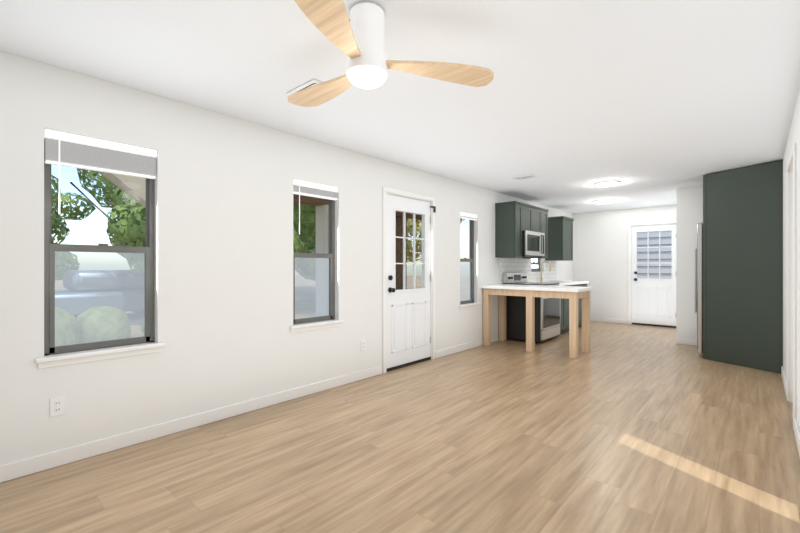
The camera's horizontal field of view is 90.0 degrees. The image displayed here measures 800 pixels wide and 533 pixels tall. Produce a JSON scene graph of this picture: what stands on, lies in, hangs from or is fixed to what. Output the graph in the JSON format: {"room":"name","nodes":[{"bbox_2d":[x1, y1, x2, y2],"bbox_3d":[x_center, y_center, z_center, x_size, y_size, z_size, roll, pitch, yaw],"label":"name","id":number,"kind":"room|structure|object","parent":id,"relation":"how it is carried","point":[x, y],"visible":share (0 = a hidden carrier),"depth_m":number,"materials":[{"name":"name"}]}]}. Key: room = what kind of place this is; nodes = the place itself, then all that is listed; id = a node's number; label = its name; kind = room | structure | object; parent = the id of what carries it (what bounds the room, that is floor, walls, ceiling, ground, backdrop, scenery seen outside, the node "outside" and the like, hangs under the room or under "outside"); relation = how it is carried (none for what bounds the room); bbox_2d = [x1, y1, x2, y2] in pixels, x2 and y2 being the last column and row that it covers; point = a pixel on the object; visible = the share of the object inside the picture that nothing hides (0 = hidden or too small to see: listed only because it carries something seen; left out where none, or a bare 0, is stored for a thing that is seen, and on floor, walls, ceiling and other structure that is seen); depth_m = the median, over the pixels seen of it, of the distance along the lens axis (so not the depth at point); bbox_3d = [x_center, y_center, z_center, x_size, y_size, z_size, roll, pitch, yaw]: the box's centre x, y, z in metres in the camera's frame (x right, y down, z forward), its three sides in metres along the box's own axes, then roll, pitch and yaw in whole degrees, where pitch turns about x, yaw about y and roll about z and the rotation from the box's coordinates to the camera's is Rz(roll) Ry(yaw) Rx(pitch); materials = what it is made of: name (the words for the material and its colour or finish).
{"room":"living room","nodes":[
{"label":"living room","id":0,"kind":"room"},
{"bbox_2d":[0,51,572,464],"bbox_3d":[0.336,0.000,5.199,0.150,2.400,10.900,0,0,42],"label":"wall","id":1,"kind":"structure","parent":0,"point":[224,254],"depth_m":3.05,"materials":[{"name":"paint"}]},
{"bbox_2d":[50,395,64,416],"bbox_3d":[-2.058,0.840,2.403,0.008,0.114,0.070,0,0,42],"label":"electrical outlet","id":2,"kind":"object","parent":1,"relation":"attached to","point":[57,406],"visible":1,"depth_m":2.40,"materials":[{"name":"white plastic"}]},
{"bbox_2d":[35,139,164,368],"bbox_3d":[-1.933,-0.110,2.613,0.145,1.420,0.680,0,0,42],"label":"window","id":3,"kind":"structure","parent":1,"relation":"in","point":[50,309],"depth_m":2.60,"materials":[{"name":"clear glass"}]},
{"bbox_2d":[44,129,156,213],"bbox_3d":[-1.920,-0.567,2.602,0.048,0.500,0.592,0,0,42],"label":"window blind","id":4,"kind":"object","parent":3,"relation":"attached to","point":[75,151],"visible":0.92,"depth_m":2.56,"materials":[{"name":"white"}]},
{"bbox_2d":[0,365,381,482],"bbox_3d":[-1.668,1.153,2.835,0.014,0.095,4.405,0,0,42],"label":"baseboard","id":5,"kind":"structure","parent":1,"relation":"attached to","point":[25,467],"depth_m":2.80,"materials":[{"name":"white wood"}]},
{"bbox_2d":[290,198,343,332],"bbox_3d":[-0.823,-0.100,3.854,0.145,1.400,0.610,0,0,42],"label":"window","id":6,"kind":"structure","parent":1,"relation":"in","point":[331,278],"depth_m":3.94,"materials":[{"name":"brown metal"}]},
{"bbox_2d":[293,179,337,233],"bbox_3d":[-0.810,-0.547,3.844,0.048,0.500,0.522,0,0,42],"label":"window blind","id":7,"kind":"object","parent":6,"relation":"attached to","point":[310,189],"visible":0.83,"depth_m":3.81,"materials":[{"name":"white plastic"}]},
{"bbox_2d":[361,339,365,350],"bbox_3d":[-0.391,0.840,4.267,0.008,0.114,0.070,0,0,42],"label":"electrical outlet","id":8,"kind":"object","parent":1,"relation":"attached to","point":[363,345],"visible":1,"depth_m":4.27,"materials":[{"name":"white plastic"}]},
{"bbox_2d":[387,194,430,370],"bbox_3d":[0.128,0.179,4.856,0.128,2.018,0.845,0,0,42],"label":"front door","id":9,"kind":"structure","parent":1,"relation":"in","point":[408,329],"depth_m":4.83,"materials":[{"name":"white wood"}]},
{"bbox_2d":[383,186,434,373],"bbox_3d":[0.075,0.151,4.896,0.166,2.098,0.970,0,0,42],"label":"door frame","id":10,"kind":"structure","parent":1,"relation":"attached to","point":[401,193],"depth_m":4.83,"materials":[{"name":"white wood"}]},
{"bbox_2d":[435,340,479,357],"bbox_3d":[0.829,1.153,5.628,0.014,0.095,1.105,0,0,42],"label":"baseboard","id":11,"kind":"structure","parent":1,"relation":"attached to","point":[447,351],"depth_m":5.57,"materials":[{"name":"white wood"}]},
{"bbox_2d":[459,220,480,309],"bbox_3d":[0.980,-0.085,5.871,0.145,1.390,0.560,0,0,42],"label":"window","id":12,"kind":"structure","parent":1,"relation":"in","point":[471,276],"depth_m":6.02,"materials":[{"name":"brown metal"}]},
{"bbox_2d":[460,212,476,246],"bbox_3d":[0.993,-0.527,5.860,0.048,0.500,0.472,0,0,42],"label":"window blind","id":13,"kind":"object","parent":12,"relation":"attached to","point":[468,216],"visible":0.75,"depth_m":5.79,"materials":[{"name":"white plastic"}]},
{"bbox_2d":[495,201,522,256],"bbox_3d":[1.737,-0.580,6.389,0.345,0.870,0.240,0,0,42],"label":"upper cabinet","id":14,"kind":"object","parent":1,"relation":"attached to","point":[513,219],"depth_m":6.30,"materials":[{"name":"green wood"}]},
{"bbox_2d":[499,258,555,283],"bbox_3d":[2.442,0.072,7.434,0.008,0.429,2.460,0,0,42],"label":"tile backsplash","id":15,"kind":"structure","parent":1,"relation":"attached to","point":[514,265],"depth_m":7.28,"materials":[{"name":"white tile"}]},
{"bbox_2d":[523,203,534,231],"bbox_3d":[1.961,-0.795,6.639,0.345,0.440,0.432,0,0,42],"label":"upper cabinet","id":16,"kind":"object","parent":1,"relation":"attached to","point":[528,210],"depth_m":6.55,"materials":[{"name":"green wood"}]},
{"bbox_2d":[521,230,544,257],"bbox_3d":[2.107,-0.367,6.728,0.445,0.414,0.756,0,0,42],"label":"microwave","id":17,"kind":"object","parent":16,"relation":"attached to","point":[533,243],"visible":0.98,"depth_m":6.54,"materials":[{"name":"silver metal"}]},
{"bbox_2d":[531,258,539,271],"bbox_3d":[2.560,-0.060,7.704,0.057,0.320,0.580,0,0,42],"label":"window","id":18,"kind":"structure","parent":1,"relation":"in","point":[537,263],"depth_m":7.78,"materials":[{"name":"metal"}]},
{"bbox_2d":[526,209,548,258],"bbox_3d":[2.416,-0.580,7.149,0.345,0.870,0.280,0,0,42],"label":"upper cabinet","id":19,"kind":"object","parent":1,"relation":"attached to","point":[545,211],"depth_m":7.08,"materials":[{"name":"green wood"}]},
{"bbox_2d":[535,206,542,232],"bbox_3d":[2.180,-0.795,6.884,0.345,0.440,0.431,0,0,42],"label":"upper cabinet","id":20,"kind":"object","parent":1,"relation":"attached to","point":[538,211],"depth_m":6.85,"materials":[{"name":"green wood"}]},
{"bbox_2d":[545,216,573,260],"bbox_3d":[3.196,-0.545,8.008,0.361,0.850,0.590,0,0,42],"label":"upper cabinet","id":21,"kind":"object","parent":1,"relation":"attached to","point":[560,238],"visible":0.92,"depth_m":7.81,"materials":[{"name":"green wood"}]},
{"bbox_2d":[0,321,799,532],"bbox_3d":[1.641,1.260,4.033,3.650,0.120,10.900,0,0,42],"label":"floor","id":22,"kind":"structure","parent":0,"point":[624,428],"depth_m":2.49,"materials":[{"name":"brown wood"}]},
{"bbox_2d":[483,288,532,351],"bbox_3d":[1.752,0.766,6.067,0.776,0.868,0.590,0,0,42],"label":"table","id":23,"kind":"object","parent":22,"relation":"on","point":[487,292],"depth_m":6.05,"materials":[{"name":"brown wood"}]},
{"bbox_2d":[481,284,592,291],"bbox_3d":[1.983,0.310,5.860,1.416,0.044,0.660,0,0,42],"label":"countertop","id":24,"kind":"structure","parent":23,"relation":"on","point":[520,288],"depth_m":5.59,"materials":[{"name":"white stone"}]},
{"bbox_2d":[503,272,559,342],"bbox_3d":[2.214,0.650,6.633,0.715,1.100,0.760,0,0,42],"label":"range","id":25,"kind":"object","parent":22,"relation":"on","point":[547,318],"visible":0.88,"depth_m":6.42,"materials":[{"name":"silver"}]},
{"bbox_2d":[533,292,589,358],"bbox_3d":[2.229,0.766,5.640,0.685,0.868,0.590,0,0,42],"label":"table","id":26,"kind":"object","parent":22,"relation":"on","point":[572,294],"depth_m":5.38,"materials":[{"name":"brown wood"}]},
{"bbox_2d":[560,284,566,333],"bbox_3d":[2.564,0.766,7.111,0.614,0.868,0.416,0,0,42],"label":"base cabinet","id":27,"kind":"object","parent":22,"relation":"on","point":[564,315],"depth_m":6.98,"materials":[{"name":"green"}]},
{"bbox_2d":[539,280,588,285],"bbox_3d":[2.971,0.310,7.547,0.640,0.044,1.608,0,0,42],"label":"countertop","id":28,"kind":"structure","parent":27,"relation":"on","point":[561,282],"depth_m":7.68,"materials":[{"name":"white stone"}]},
{"bbox_2d":[540,261,550,281],"bbox_3d":[2.774,0.090,7.596,0.208,0.396,0.112,0,0,42],"label":"faucet","id":29,"kind":"object","parent":28,"relation":"on","point":[541,280],"visible":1,"depth_m":7.61,"materials":[{"name":"gold metal"}]},
{"bbox_2d":[567,284,578,331],"bbox_3d":[2.877,0.766,7.461,0.614,0.868,0.756,0,0,42],"label":"base cabinet","id":30,"kind":"object","parent":22,"relation":"on","point":[567,284],"depth_m":7.17,"materials":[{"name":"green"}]},
{"bbox_2d":[579,284,586,327],"bbox_3d":[3.271,0.766,7.902,0.614,0.868,0.658,0,0,42],"label":"base cabinet","id":31,"kind":"object","parent":22,"relation":"on","point":[580,285],"depth_m":7.66,"materials":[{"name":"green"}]},
{"bbox_2d":[695,223,702,353],"bbox_3d":[4.500,0.310,5.393,0.840,1.780,0.910,0,0,42],"label":"refrigerator","id":32,"kind":"object","parent":22,"relation":"on","point":[699,280],"visible":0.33,"depth_m":5.28,"materials":[{"name":"silver metal"}]},
{"bbox_2d":[703,160,781,373],"bbox_3d":[4.116,0.007,4.847,0.736,2.384,0.394,0,0,42],"label":"tall cabinet","id":33,"kind":"object","parent":22,"relation":"on","point":[742,266],"visible":1,"depth_m":4.65,"materials":[{"name":"green wood"}]},
{"bbox_2d":[0,0,799,213],"bbox_3d":[1.641,-1.260,4.033,3.650,0.120,10.900,0,0,42],"label":"ceiling","id":34,"kind":"structure","parent":0,"point":[651,103],"depth_m":2.54,"materials":[{"name":"paint"}]},
{"bbox_2d":[286,79,321,94],"bbox_3d":[-0.612,-1.192,2.721,0.320,0.016,0.170,0,0,42],"label":"ceiling vent","id":35,"kind":"object","parent":34,"relation":"in","point":[312,82],"visible":0.27,"depth_m":2.64,"materials":[{"name":"white metal"}]},
{"bbox_2d":[288,0,493,106],"bbox_3d":[-0.252,-1.025,1.953,1.044,0.351,1.132,0,0,42],"label":"ceiling fan","id":36,"kind":"object","parent":34,"relation":"hanging from","point":[357,38],"visible":1,"depth_m":1.82,"materials":[{"name":"white wood"}]},
{"bbox_2d":[513,174,537,179],"bbox_3d":[1.677,-1.192,5.356,0.300,0.016,0.150,0,0,42],"label":"ceiling vent","id":37,"kind":"object","parent":34,"relation":"in","point":[525,177],"visible":0.98,"depth_m":5.33,"materials":[{"name":"white metal"}]},
{"bbox_2d":[594,199,615,203],"bbox_3d":[3.741,-1.187,7.320,0.360,0.026,0.360,0,0,42],"label":"recessed light","id":38,"kind":"object","parent":34,"relation":"in","point":[604,201],"visible":1,"depth_m":7.22,"materials":[{"name":"white plastic"}]},
{"bbox_2d":[595,181,619,186],"bbox_3d":[2.979,-1.187,5.747,0.330,0.026,0.330,0,0,42],"label":"recessed light","id":39,"kind":"object","parent":34,"relation":"in","point":[605,183],"visible":1,"depth_m":5.69,"materials":[{"name":"white"}]},
{"bbox_2d":[573,205,676,321],"bbox_3d":[4.795,0.000,8.423,2.200,2.400,0.150,0,0,42],"label":"wall","id":40,"kind":"structure","parent":0,"point":[600,251],"depth_m":8.63,"materials":[{"name":"paint"}]},
{"bbox_2d":[604,318,627,323],"bbox_3d":[4.581,1.153,8.504,0.455,0.095,0.014,0,0,42],"label":"baseboard","id":41,"kind":"structure","parent":40,"relation":"attached to","point":[624,321],"depth_m":8.48,"materials":[{"name":"white wood"}]},
{"bbox_2d":[628,220,676,327],"bbox_3d":[5.143,0.151,8.101,0.900,2.098,0.166,0,0,42],"label":"door frame","id":42,"kind":"structure","parent":40,"relation":"attached to","point":[630,225],"depth_m":8.31,"materials":[{"name":"white wood"}]},
{"bbox_2d":[632,224,675,326],"bbox_3d":[5.103,0.179,8.048,0.775,2.018,0.128,0,0,42],"label":"back door","id":43,"kind":"structure","parent":40,"relation":"in","point":[654,302],"depth_m":8.06,"materials":[{"name":"white wood"}]},
{"bbox_2d":[677,187,702,339],"bbox_3d":[5.466,0.000,6.548,1.300,2.400,2.050,0,0,42],"label":"wall","id":44,"kind":"structure","parent":0,"point":[689,209],"depth_m":6.12,"materials":[{"name":"paint"}]},
{"bbox_2d":[676,338,696,345],"bbox_3d":[4.722,1.153,5.829,1.150,0.095,0.014,0,0,42],"label":"baseboard","id":45,"kind":"structure","parent":44,"relation":"attached to","point":[693,342],"depth_m":6.12,"materials":[{"name":"white wood"}]},
{"bbox_2d":[782,88,799,430],"bbox_3d":[2.262,0.000,2.102,0.150,2.400,8.850,0,0,42],"label":"wall","id":46,"kind":"structure","parent":0,"point":[794,135],"depth_m":2.98,"materials":[{"name":"paint"}]},
{"bbox_2d":[781,366,786,397],"bbox_3d":[3.866,1.153,4.019,0.014,0.095,1.135,0,0,42],"label":"baseboard","id":47,"kind":"structure","parent":46,"relation":"attached to","point":[782,369],"depth_m":3.98,"materials":[{"name":"white wood"}]},
{"bbox_2d":[787,142,795,429],"bbox_3d":[3.239,0.147,3.207,0.166,2.105,0.910,0,0,42],"label":"door frame","id":48,"kind":"structure","parent":46,"relation":"attached to","point":[791,280],"depth_m":3.52,"materials":[{"name":"white wood"}]},
{"bbox_2d":[794,418,799,456],"bbox_3d":[1.117,1.153,0.944,0.014,0.095,5.295,0,0,42],"label":"baseboard","id":49,"kind":"structure","parent":46,"relation":"attached to","point":[796,429],"depth_m":2.71,"materials":[{"name":"white wood"}]},
{"label":"outside","id":50,"kind":"structure","parent":0,"visible":0},
{"bbox_2d":[55,275,468,337],"bbox_3d":[-6.463,1.575,12.486,100.000,0.150,90.000,0,0,42],"label":"ground","id":51,"kind":"structure","parent":50,"point":[418,282],"depth_m":23.08,"materials":[{"name":"grey concrete"}]},
{"bbox_2d":[51,174,95,280],"bbox_3d":[-13.600,-1.079,14.600,5.505,5.144,4.047,0,0,42],"label":"tree","id":52,"kind":"object","parent":51,"relation":"on","point":[56,224],"depth_m":14.94,"materials":[{"name":"green plant"}]},
{"bbox_2d":[55,270,144,323],"bbox_3d":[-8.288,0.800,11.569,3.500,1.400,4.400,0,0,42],"label":"car","id":53,"kind":"object","parent":51,"relation":"on","point":[106,293],"depth_m":10.44,"materials":[{"name":"blue"}]},
{"bbox_2d":[55,306,144,345],"bbox_3d":[-5.973,1.243,7.579,1.361,1.088,4.191,0,0,35],"label":"shrubs","id":54,"kind":"object","parent":51,"relation":"on","point":[92,326],"depth_m":7.58,"materials":[{"name":"green plant"}]},
{"bbox_2d":[69,182,145,275],"bbox_3d":[-5.924,-1.259,10.223,3.612,5.515,3.690,0,0,42],"label":"tree","id":55,"kind":"object","parent":51,"relation":"on","point":[136,220],"depth_m":9.30,"materials":[{"name":"green plant"}]},
{"bbox_2d":[77,168,138,242],"bbox_3d":[-8.972,-4.568,16.895,7.802,12.236,7.636,0,0,42],"label":"tree","id":56,"kind":"object","parent":51,"relation":"on","point":[108,191],"depth_m":13.82,"materials":[{"name":"green plant"}]},
{"bbox_2d":[97,171,460,316],"bbox_3d":[-2.180,0.030,6.494,5.323,2.940,6.623,0,0,42],"label":"porch","id":57,"kind":"object","parent":51,"relation":"on","point":[139,183],"depth_m":5.89,"materials":[{"name":"beige paint"}]},
{"bbox_2d":[293,203,315,275],"bbox_3d":[-3.799,-2.955,13.176,5.487,8.998,5.857,0,0,42],"label":"tree","id":58,"kind":"object","parent":51,"relation":"on","point":[305,228],"depth_m":12.69,"materials":[{"name":"green plant"}]},
{"bbox_2d":[295,212,315,278],"bbox_3d":[-7.615,-4.811,18.588,9.604,12.713,8.878,0,0,42],"label":"tree","id":59,"kind":"object","parent":51,"relation":"on","point":[303,266],"depth_m":18.62,"materials":[{"name":"green plant"}]},
{"bbox_2d":[293,203,421,262],"bbox_3d":[-1.179,-2.671,12.671,5.744,8.373,6.332,0,0,42],"label":"tree","id":60,"kind":"object","parent":51,"relation":"on","point":[418,228],"depth_m":11.75,"materials":[{"name":"green plant"}]},
{"bbox_2d":[303,219,464,262],"bbox_3d":[-0.591,-3.391,16.459,7.750,9.934,7.554,0,0,42],"label":"tree","id":61,"kind":"object","parent":51,"relation":"on","point":[311,231],"depth_m":13.91,"materials":[{"name":"green plant"}]},
{"bbox_2d":[637,231,671,278],"bbox_3d":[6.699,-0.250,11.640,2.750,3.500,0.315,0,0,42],"label":"outbuilding","id":62,"kind":"structure","parent":51,"relation":"on","point":[642,261],"depth_m":11.12,"materials":[{"name":"white"}]}
]}

